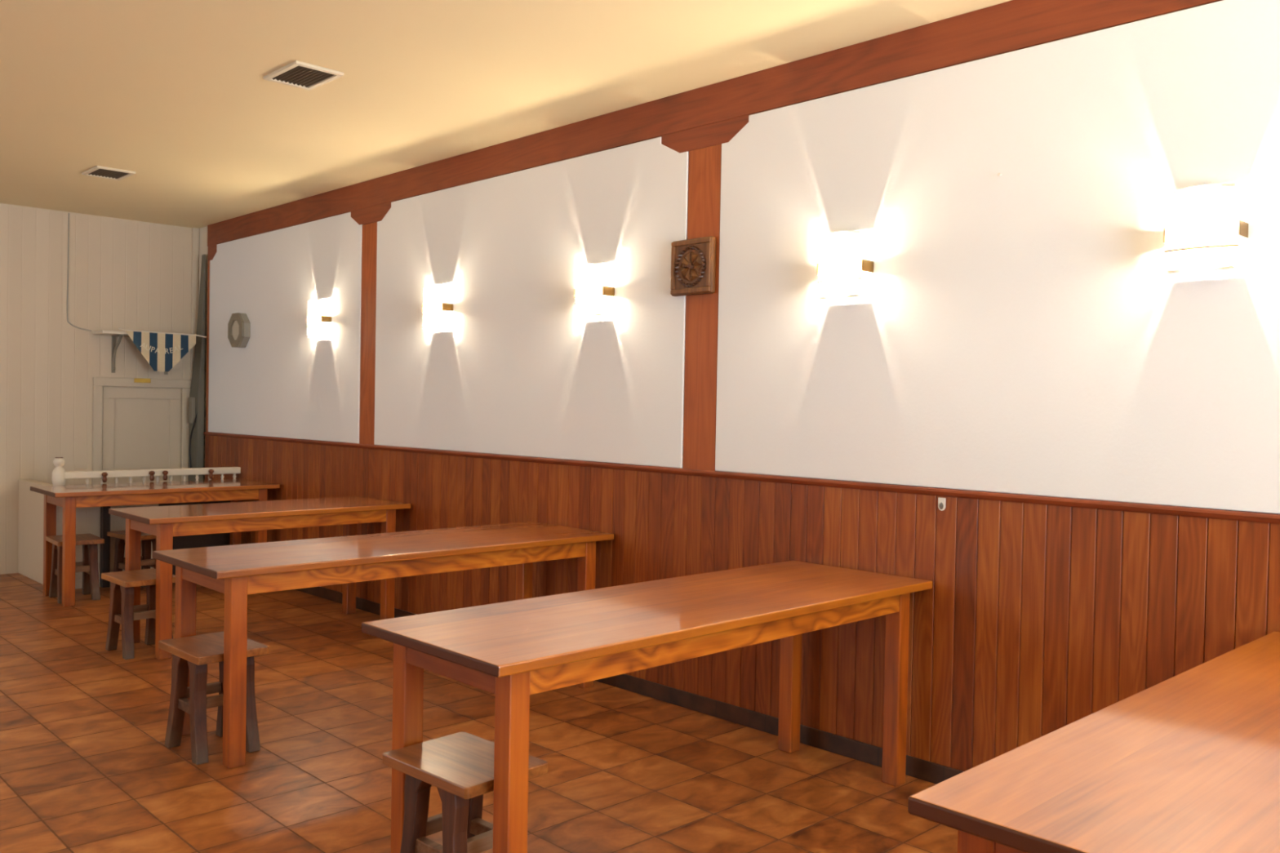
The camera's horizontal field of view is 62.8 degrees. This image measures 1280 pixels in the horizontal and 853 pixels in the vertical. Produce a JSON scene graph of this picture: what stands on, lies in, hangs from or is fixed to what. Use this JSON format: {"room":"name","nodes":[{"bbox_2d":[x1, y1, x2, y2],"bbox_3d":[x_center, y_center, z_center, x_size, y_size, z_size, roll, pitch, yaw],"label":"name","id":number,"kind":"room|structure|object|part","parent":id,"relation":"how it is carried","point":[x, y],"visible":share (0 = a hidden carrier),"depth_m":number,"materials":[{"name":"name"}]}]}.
{"room":"restaurant dining room","nodes":[
{"label":"restaurant dining room","id":0,"kind":"room"},
{"bbox_2d":[0,203,191,574],"bbox_3d":[-6.462,-0.287,6.752,7.400,2.864,0.200,0,2,-44],"label":"wall","id":1,"kind":"structure","parent":0,"point":[127,274],"depth_m":8.40,"materials":[{"name":"beige paint"}]},
{"bbox_2d":[66,213,91,331],"bbox_3d":[-4.516,-1.240,8.449,0.184,0.934,0.009,0,2,-44],"label":"cable","id":2,"kind":"object","parent":1,"relation":"attached to","point":[68,213],"visible":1,"depth_m":8.39,"materials":[{"name":"grey plastic"}]},
{"bbox_2d":[93,329,168,374],"bbox_3d":[-4.112,-0.606,8.696,0.720,0.332,0.250,0,2,-44],"label":"wall shelf","id":3,"kind":"object","parent":1,"relation":"attached to","point":[113,333],"visible":0.56,"depth_m":8.57,"materials":[{"name":"white paint"}]},
{"bbox_2d":[118,328,206,371],"bbox_3d":[-3.935,-0.623,8.655,0.697,0.336,0.022,0,2,-43],"label":"pennant","id":4,"kind":"object","parent":3,"relation":"hanging from","point":[162,351],"visible":1,"depth_m":8.65,"materials":[{"name":"fabric"}]},
{"bbox_3d":[-3.930,-0.771,8.650,0.697,0.039,0.021,0,2,-44],"label":"cord","id":5,"kind":"part","parent":4,"relation":"part of","materials":[{"name":"white fabric"}]},
{"bbox_2d":[92,377,191,484],"bbox_3d":[-4.176,0.372,8.822,0.796,1.550,0.031,0,2,-44],"label":"door","id":6,"kind":"structure","parent":1,"relation":"in","point":[134,428],"depth_m":8.80,"materials":[{"name":"white paint"}]},
{"bbox_3d":[-4.168,-0.384,8.783,0.132,0.036,0.003,0,2,-44],"label":"plate","id":7,"kind":"part","parent":6,"relation":"part of","materials":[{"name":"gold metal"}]},
{"bbox_2d":[190,227,199,378],"bbox_3d":[-3.856,-1.064,9.079,0.054,1.304,0.030,0,2,-44],"label":"trim","id":8,"kind":"structure","parent":1,"relation":"attached to","point":[195,231],"depth_m":9.06,"materials":[{"name":"white paint"}]},
{"bbox_2d":[0,573,958,852],"bbox_3d":[-2.167,1.361,2.304,7.400,0.100,12.650,0,2,-44],"label":"floor","id":9,"kind":"structure","parent":0,"point":[86,766],"depth_m":4.07,"materials":[{"name":"tile"}]},
{"bbox_2d":[45,533,104,604],"bbox_3d":[-3.889,0.974,7.211,0.284,0.420,0.380,0,1,-41],"label":"stool","id":10,"kind":"object","parent":9,"relation":"on","point":[88,566],"visible":0.9,"depth_m":7.18,"materials":[{"name":"brown wood"}]},
{"bbox_3d":[-4.023,0.986,7.217,0.059,0.390,0.127,0,1,-41],"label":"leg","id":11,"kind":"part","parent":10,"relation":"part of","materials":[{"name":"brown wood"}]},
{"bbox_3d":[-3.905,0.991,7.079,0.059,0.390,0.127,0,1,-41],"label":"leg","id":12,"kind":"part","parent":10,"relation":"part of","materials":[{"name":"brown wood"}]},
{"bbox_3d":[-3.885,0.779,7.208,0.284,0.030,0.380,0,1,-41],"label":"seat","id":13,"kind":"part","parent":10,"relation":"part of","materials":[{"name":"brown wood"}]},
{"bbox_3d":[-3.873,0.987,7.345,0.059,0.390,0.127,0,1,-41],"label":"leg","id":14,"kind":"part","parent":10,"relation":"part of","materials":[{"name":"brown wood"}]},
{"bbox_3d":[-3.755,0.991,7.207,0.059,0.390,0.127,0,1,-41],"label":"leg","id":15,"kind":"part","parent":10,"relation":"part of","materials":[{"name":"brown wood"}]},
{"bbox_2d":[99,506,110,587],"bbox_3d":[-3.910,0.815,7.665,0.050,0.720,0.061,0,2,-44],"label":"batten","id":16,"kind":"object","parent":9,"relation":"on","point":[104,516],"visible":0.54,"depth_m":7.65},
{"bbox_2d":[17,457,240,589],"bbox_3d":[-4.022,0.684,8.275,1.355,0.954,1.044,0,2,-44],"label":"stair railing","id":17,"kind":"object","parent":9,"relation":"on","point":[31,504],"visible":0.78,"depth_m":7.87,"materials":[{"name":"white paint"}]},
{"bbox_3d":[-4.161,0.328,7.508,0.090,0.219,0.090,0,2,-44],"label":"newel post","id":18,"kind":"part","parent":17,"relation":"part of","materials":[{"name":"white paint"}]},
{"bbox_3d":[-3.689,0.350,7.966,1.305,0.051,0.070,0,2,-44],"label":"handrail","id":19,"kind":"part","parent":17,"relation":"part of","materials":[{"name":"white paint"}]},
{"bbox_3d":[-3.464,0.805,8.213,0.622,0.735,0.060,0,2,-44],"label":"dark panel","id":20,"kind":"part","parent":17,"relation":"part of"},
{"bbox_2d":[106,530,155,587],"bbox_3d":[-3.607,0.973,7.539,0.380,0.420,0.284,2,1,40],"label":"stool","id":21,"kind":"object","parent":9,"relation":"on","point":[146,562],"visible":0.46,"depth_m":7.51,"materials":[{"name":"brown wood"}]},
{"bbox_3d":[-3.740,0.986,7.523,0.127,0.390,0.059,2,1,40],"label":"leg","id":22,"kind":"part","parent":21,"relation":"part of","materials":[{"name":"brown wood"}]},
{"bbox_3d":[-3.603,0.778,7.535,0.380,0.030,0.284,2,1,40],"label":"seat","id":23,"kind":"part","parent":21,"relation":"part of","materials":[{"name":"brown wood"}]},
{"bbox_3d":[-3.613,0.985,7.673,0.127,0.390,0.059,2,1,40],"label":"leg","id":24,"kind":"part","parent":21,"relation":"part of","materials":[{"name":"brown wood"}]},
{"bbox_3d":[-3.474,0.990,7.556,0.127,0.390,0.059,2,1,40],"label":"leg","id":25,"kind":"part","parent":21,"relation":"part of","materials":[{"name":"brown wood"}]},
{"bbox_2d":[101,568,175,659],"bbox_3d":[-2.742,1.023,5.750,0.380,0.420,0.284,2,2,45],"label":"stool","id":26,"kind":"object","parent":9,"relation":"on","point":[122,611],"visible":0.75,"depth_m":5.71,"materials":[{"name":"brown wood"}]},
{"bbox_3d":[-2.876,1.036,5.745,0.127,0.390,0.059,2,2,45],"label":"leg","id":27,"kind":"part","parent":26,"relation":"part of","materials":[{"name":"brown wood"}]},
{"bbox_3d":[-2.747,1.041,5.617,0.127,0.390,0.059,2,2,45],"label":"leg","id":28,"kind":"part","parent":26,"relation":"part of","materials":[{"name":"brown wood"}]},
{"bbox_3d":[-2.739,0.828,5.747,0.380,0.030,0.284,2,2,45],"label":"seat","id":29,"kind":"part","parent":26,"relation":"part of","materials":[{"name":"brown wood"}]},
{"bbox_3d":[-2.737,1.036,5.885,0.127,0.390,0.059,2,2,45],"label":"leg","id":30,"kind":"part","parent":26,"relation":"part of","materials":[{"name":"brown wood"}]},
{"bbox_2d":[30,479,279,606],"bbox_3d":[-3.473,0.804,7.572,1.515,0.760,0.645,0,2,-43],"label":"dining table","id":31,"kind":"object","parent":9,"relation":"on","point":[70,497],"visible":0.91,"depth_m":7.27,"materials":[{"name":"brown wood"}]},
{"bbox_3d":[-4.114,0.813,7.308,0.065,0.730,0.065,0,2,-43],"label":"leg","id":32,"kind":"part","parent":31,"relation":"part of","materials":[{"name":"brown wood"}]},
{"bbox_3d":[-3.788,0.826,6.955,0.065,0.730,0.065,0,2,-43],"label":"leg","id":33,"kind":"part","parent":31,"relation":"part of","materials":[{"name":"brown wood"}]},
{"bbox_3d":[-3.159,0.813,8.190,0.065,0.730,0.065,0,2,-43],"label":"leg","id":34,"kind":"part","parent":31,"relation":"part of","materials":[{"name":"brown wood"}]},
{"bbox_3d":[-2.833,0.826,7.838,0.065,0.730,0.065,0,2,-43],"label":"leg","id":35,"kind":"part","parent":31,"relation":"part of","materials":[{"name":"brown wood"}]},
{"bbox_2d":[158,631,268,764],"bbox_3d":[-1.701,1.073,4.175,0.380,0.420,0.284,2,2,44],"label":"stool","id":36,"kind":"object","parent":9,"relation":"on","point":[194,653],"visible":0.75,"depth_m":4.14,"materials":[{"name":"brown wood"}]},
{"bbox_3d":[-1.835,1.086,4.169,0.127,0.390,0.059,2,2,44],"label":"leg","id":37,"kind":"part","parent":36,"relation":"part of","materials":[{"name":"brown wood"}]},
{"bbox_3d":[-1.705,1.091,4.042,0.127,0.390,0.059,2,2,44],"label":"leg","id":38,"kind":"part","parent":36,"relation":"part of","materials":[{"name":"brown wood"}]},
{"bbox_3d":[-1.697,0.878,4.171,0.380,0.030,0.284,2,2,44],"label":"seat","id":39,"kind":"part","parent":36,"relation":"part of","materials":[{"name":"brown wood"}]},
{"bbox_3d":[-1.698,1.086,4.309,0.127,0.390,0.059,2,2,44],"label":"leg","id":40,"kind":"part","parent":36,"relation":"part of","materials":[{"name":"brown wood"}]},
{"bbox_3d":[-1.567,1.091,4.183,0.127,0.390,0.059,2,2,44],"label":"leg","id":41,"kind":"part","parent":36,"relation":"part of","materials":[{"name":"brown wood"}]},
{"bbox_2d":[108,496,410,659],"bbox_3d":[-2.225,0.853,6.245,1.565,0.760,0.646,0,2,-44],"label":"dining table","id":42,"kind":"object","parent":9,"relation":"on","point":[165,522],"visible":0.89,"depth_m":5.94,"materials":[{"name":"brown wood"}]},
{"bbox_3d":[-2.878,0.862,5.949,0.065,0.730,0.065,0,2,-44],"label":"leg","id":43,"kind":"part","parent":42,"relation":"part of","materials":[{"name":"brown wood"}]},
{"bbox_3d":[-2.544,0.875,5.603,0.065,0.730,0.065,0,2,-44],"label":"leg","id":44,"kind":"part","parent":42,"relation":"part of","materials":[{"name":"brown wood"}]},
{"bbox_3d":[-1.907,0.862,6.887,0.065,0.730,0.065,0,2,-44],"label":"leg","id":45,"kind":"part","parent":42,"relation":"part of","materials":[{"name":"brown wood"}]},
{"bbox_3d":[-1.573,0.875,6.541,0.065,0.730,0.065,0,2,-44],"label":"leg","id":46,"kind":"part","parent":42,"relation":"part of","materials":[{"name":"brown wood"}]},
{"bbox_2d":[152,521,613,768],"bbox_3d":[-1.077,0.903,4.771,1.970,0.760,0.668,0,2,-44],"label":"dining table","id":47,"kind":"object","parent":9,"relation":"on","point":[237,571],"visible":0.9,"depth_m":4.34,"materials":[{"name":"brown wood"}]},
{"bbox_3d":[-1.886,0.911,4.348,0.065,0.730,0.065,0,2,-44],"label":"leg","id":48,"kind":"part","parent":47,"relation":"part of","materials":[{"name":"brown wood"}]},
{"bbox_3d":[-1.539,0.925,3.984,0.065,0.730,0.065,0,2,-44],"label":"leg","id":49,"kind":"part","parent":47,"relation":"part of","materials":[{"name":"brown wood"}]},
{"bbox_3d":[-0.616,0.911,5.559,0.065,0.730,0.065,0,2,-44],"label":"leg","id":50,"kind":"part","parent":47,"relation":"part of","materials":[{"name":"brown wood"}]},
{"bbox_3d":[-0.269,0.925,5.196,0.065,0.730,0.065,0,2,-44],"label":"leg","id":51,"kind":"part","parent":47,"relation":"part of","materials":[{"name":"brown wood"}]},
{"bbox_2d":[382,731,547,852],"bbox_3d":[-0.486,1.121,2.889,0.380,0.420,0.284,2,2,43],"label":"stool","id":52,"kind":"object","parent":9,"relation":"on","point":[460,765],"visible":0.77,"depth_m":2.84,"materials":[{"name":"brown wood"}]},
{"bbox_3d":[-0.620,1.133,2.878,0.127,0.390,0.059,2,2,43],"label":"leg","id":53,"kind":"part","parent":52,"relation":"part of","materials":[{"name":"brown wood"}]},
{"bbox_3d":[-0.486,1.138,2.755,0.127,0.390,0.059,2,2,43],"label":"leg","id":54,"kind":"part","parent":52,"relation":"part of","materials":[{"name":"brown wood"}]},
{"bbox_3d":[-0.483,0.926,2.885,0.380,0.030,0.284,2,2,43],"label":"seat","id":55,"kind":"part","parent":52,"relation":"part of","materials":[{"name":"brown wood"}]},
{"bbox_3d":[-0.487,1.133,3.023,0.127,0.390,0.059,2,2,43],"label":"leg","id":56,"kind":"part","parent":52,"relation":"part of","materials":[{"name":"brown wood"}]},
{"bbox_2d":[361,560,932,852],"bbox_3d":[0.143,0.951,3.480,2.010,0.760,0.658,0,2,-44],"label":"dining table","id":57,"kind":"object","parent":9,"relation":"on","point":[513,651],"visible":1,"depth_m":3.10,"materials":[{"name":"brown wood"}]},
{"bbox_3d":[-0.673,0.959,3.032,0.065,0.730,0.065,0,2,-44],"label":"leg","id":58,"kind":"part","parent":57,"relation":"part of","materials":[{"name":"brown wood"}]},
{"bbox_3d":[-0.331,0.973,2.679,0.065,0.730,0.065,0,2,-44],"label":"leg","id":59,"kind":"part","parent":57,"relation":"part of","materials":[{"name":"brown wood"}]},
{"bbox_3d":[0.615,0.959,4.282,0.065,0.730,0.065,0,2,-44],"label":"leg","id":60,"kind":"part","parent":57,"relation":"part of","materials":[{"name":"brown wood"}]},
{"bbox_3d":[0.958,0.972,3.928,0.065,0.730,0.065,0,2,-44],"label":"leg","id":61,"kind":"part","parent":57,"relation":"part of","materials":[{"name":"brown wood"}]},
{"bbox_2d":[907,631,1279,852],"bbox_3d":[1.385,0.999,2.198,2.008,0.760,0.660,0,2,-44],"label":"dining table","id":62,"kind":"object","parent":9,"relation":"on","point":[1188,762],"visible":1,"depth_m":1.82,"materials":[{"name":"brown wood"}]},
{"bbox_3d":[0.568,1.007,1.754,0.065,0.730,0.065,0,2,-44],"label":"leg","id":63,"kind":"part","parent":62,"relation":"part of","materials":[{"name":"brown wood"}]},
{"bbox_2d":[0,0,1011,228],"bbox_3d":[-2.112,-1.602,2.247,7.400,0.100,12.650,0,2,-44],"label":"ceiling","id":64,"kind":"structure","parent":0,"point":[175,94],"depth_m":4.73,"materials":[{"name":"beige paint"}]},
{"bbox_2d":[81,165,135,180],"bbox_3d":[-3.482,-1.660,6.870,0.235,0.014,0.315,0,2,-44],"label":"ceiling vent","id":65,"kind":"object","parent":64,"relation":"in","point":[100,171],"visible":1,"depth_m":6.86,"materials":[{"name":"beige metal"}]},
{"bbox_2d":[262,60,343,89],"bbox_3d":[-1.520,-1.582,4.731,0.227,0.014,0.330,0,2,-44],"label":"ceiling vent","id":66,"kind":"object","parent":64,"relation":"in","point":[300,74],"visible":1,"depth_m":4.72,"materials":[{"name":"beige metal"}]},
{"bbox_2d":[198,0,1279,514],"bbox_3d":[0.449,-0.121,4.774,0.204,2.864,12.250,0,2,-44],"label":"wall","id":67,"kind":"structure","parent":0,"point":[1024,330],"depth_m":4.07,"materials":[{"name":"white paint"}]},
{"bbox_2d":[188,253,205,480],"bbox_3d":[-3.820,-0.160,8.989,0.092,2.620,0.193,0,2,-44],"label":"cable trunking","id":68,"kind":"object","parent":67,"relation":"attached to","point":[196,399],"visible":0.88,"depth_m":8.94,"materials":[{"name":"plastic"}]},
{"bbox_2d":[205,244,217,431],"bbox_3d":[-3.607,-0.738,8.848,0.021,1.580,0.195,0,2,-44],"label":"trim","id":69,"kind":"structure","parent":67,"relation":"attached to","point":[212,249],"depth_m":8.89,"materials":[{"name":"brown wood"}]},
{"bbox_2d":[227,312,250,347],"bbox_3d":[-3.194,-0.766,8.352,0.068,0.268,0.268,0,2,-44],"label":"wall light","id":70,"kind":"object","parent":67,"relation":"attached to","point":[238,325],"visible":1,"depth_m":8.30,"materials":[{"name":"grey plastic"}]},
{"bbox_2d":[231,320,239,340],"bbox_3d":[-3.208,-0.766,8.339,0.006,0.155,0.155,0,2,-44],"label":"diffuser","id":71,"kind":"object","parent":70,"relation":"attached to","point":[235,324],"depth_m":8.35,"materials":[{"name":"beige glass"}]},
{"bbox_2d":[306,298,331,337],"bbox_3d":[-2.264,-0.758,7.367,0.099,0.260,0.216,0,2,-44],"label":"wall lamp","id":72,"kind":"object","parent":67,"relation":"attached to","point":[318,318],"visible":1,"depth_m":7.30,"materials":[{"name":"white glass"}]},
{"bbox_2d":[351,201,391,444],"bbox_3d":[-1.793,-0.668,6.969,0.021,1.580,0.530,0,2,-44],"label":"pillar","id":73,"kind":"structure","parent":67,"relation":"attached to","point":[369,216],"depth_m":6.97,"materials":[{"name":"brown wood"}]},
{"bbox_2d":[422,283,453,329],"bbox_3d":[-1.222,-0.717,6.288,0.099,0.260,0.216,0,2,-44],"label":"wall lamp","id":74,"kind":"object","parent":67,"relation":"attached to","point":[437,308],"visible":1,"depth_m":6.23,"materials":[{"name":"white glass"}]},
{"bbox_2d":[573,262,614,318],"bbox_3d":[-0.236,-0.679,5.267,0.099,0.260,0.216,0,2,-44],"label":"wall lamp","id":75,"kind":"object","parent":67,"relation":"attached to","point":[593,292],"visible":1,"depth_m":5.21,"materials":[{"name":"white glass"}]},
{"bbox_2d":[295,586,964,784],"bbox_3d":[0.438,1.277,4.628,0.010,0.075,11.980,0,2,-44],"label":"baseboard","id":76,"kind":"structure","parent":67,"relation":"attached to","point":[917,768],"depth_m":4.59,"materials":[{"name":"wood"}]},
{"bbox_2d":[661,114,749,471],"bbox_3d":[0.283,-0.588,4.819,0.021,1.580,0.542,0,2,-44],"label":"pillar","id":77,"kind":"structure","parent":67,"relation":"attached to","point":[703,144],"depth_m":4.80,"materials":[{"name":"brown wood"}]},
{"bbox_2d":[670,235,715,296],"bbox_3d":[0.238,-0.734,4.812,0.054,0.256,0.256,0,2,-44],"label":"carved plaque","id":78,"kind":"object","parent":77,"relation":"attached to","point":[693,261],"visible":1,"depth_m":4.79,"materials":[{"name":"brown wood"}]},
{"bbox_2d":[207,0,1222,246],"bbox_3d":[0.497,-1.460,4.597,0.020,0.179,12.000,0,2,-44],"label":"trim","id":79,"kind":"structure","parent":67,"relation":"attached to","point":[1011,25],"depth_m":4.56,"materials":[{"name":"brown wood"}]},
{"bbox_2d":[203,431,1279,771],"bbox_3d":[0.454,0.760,4.628,0.041,1.108,11.985,0,2,-44],"label":"wainscoting","id":80,"kind":"structure","parent":67,"relation":"attached to","point":[1040,615],"depth_m":4.04,"materials":[{"name":"brown wood"}]},
{"bbox_3d":[0.464,0.221,4.617,0.041,0.028,11.985,0,2,-44],"label":"cap moulding","id":81,"kind":"part","parent":80,"relation":"part of","materials":[{"name":"brown wood"}]},
{"bbox_2d":[817,230,873,301],"bbox_3d":[0.812,-0.639,4.181,0.099,0.260,0.216,0,2,-44],"label":"wall lamp","id":82,"kind":"object","parent":67,"relation":"attached to","point":[845,266],"visible":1,"depth_m":4.13,"materials":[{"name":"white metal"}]},
{"bbox_2d":[937,497,946,511],"bbox_3d":[1.122,0.291,3.913,0.020,0.049,0.030,0,2,-44],"label":"hook","id":83,"kind":"object","parent":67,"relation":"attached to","point":[941,501],"visible":1,"depth_m":3.92,"materials":[{"name":"white plastic"}]},
{"bbox_2d":[1163,182,1248,276],"bbox_3d":[1.735,-0.603,3.224,0.099,0.260,0.216,0,2,-44],"label":"wall lamp","id":84,"kind":"object","parent":67,"relation":"attached to","point":[1206,229],"visible":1,"depth_m":3.18,"materials":[{"name":"white glass"}]}
]}

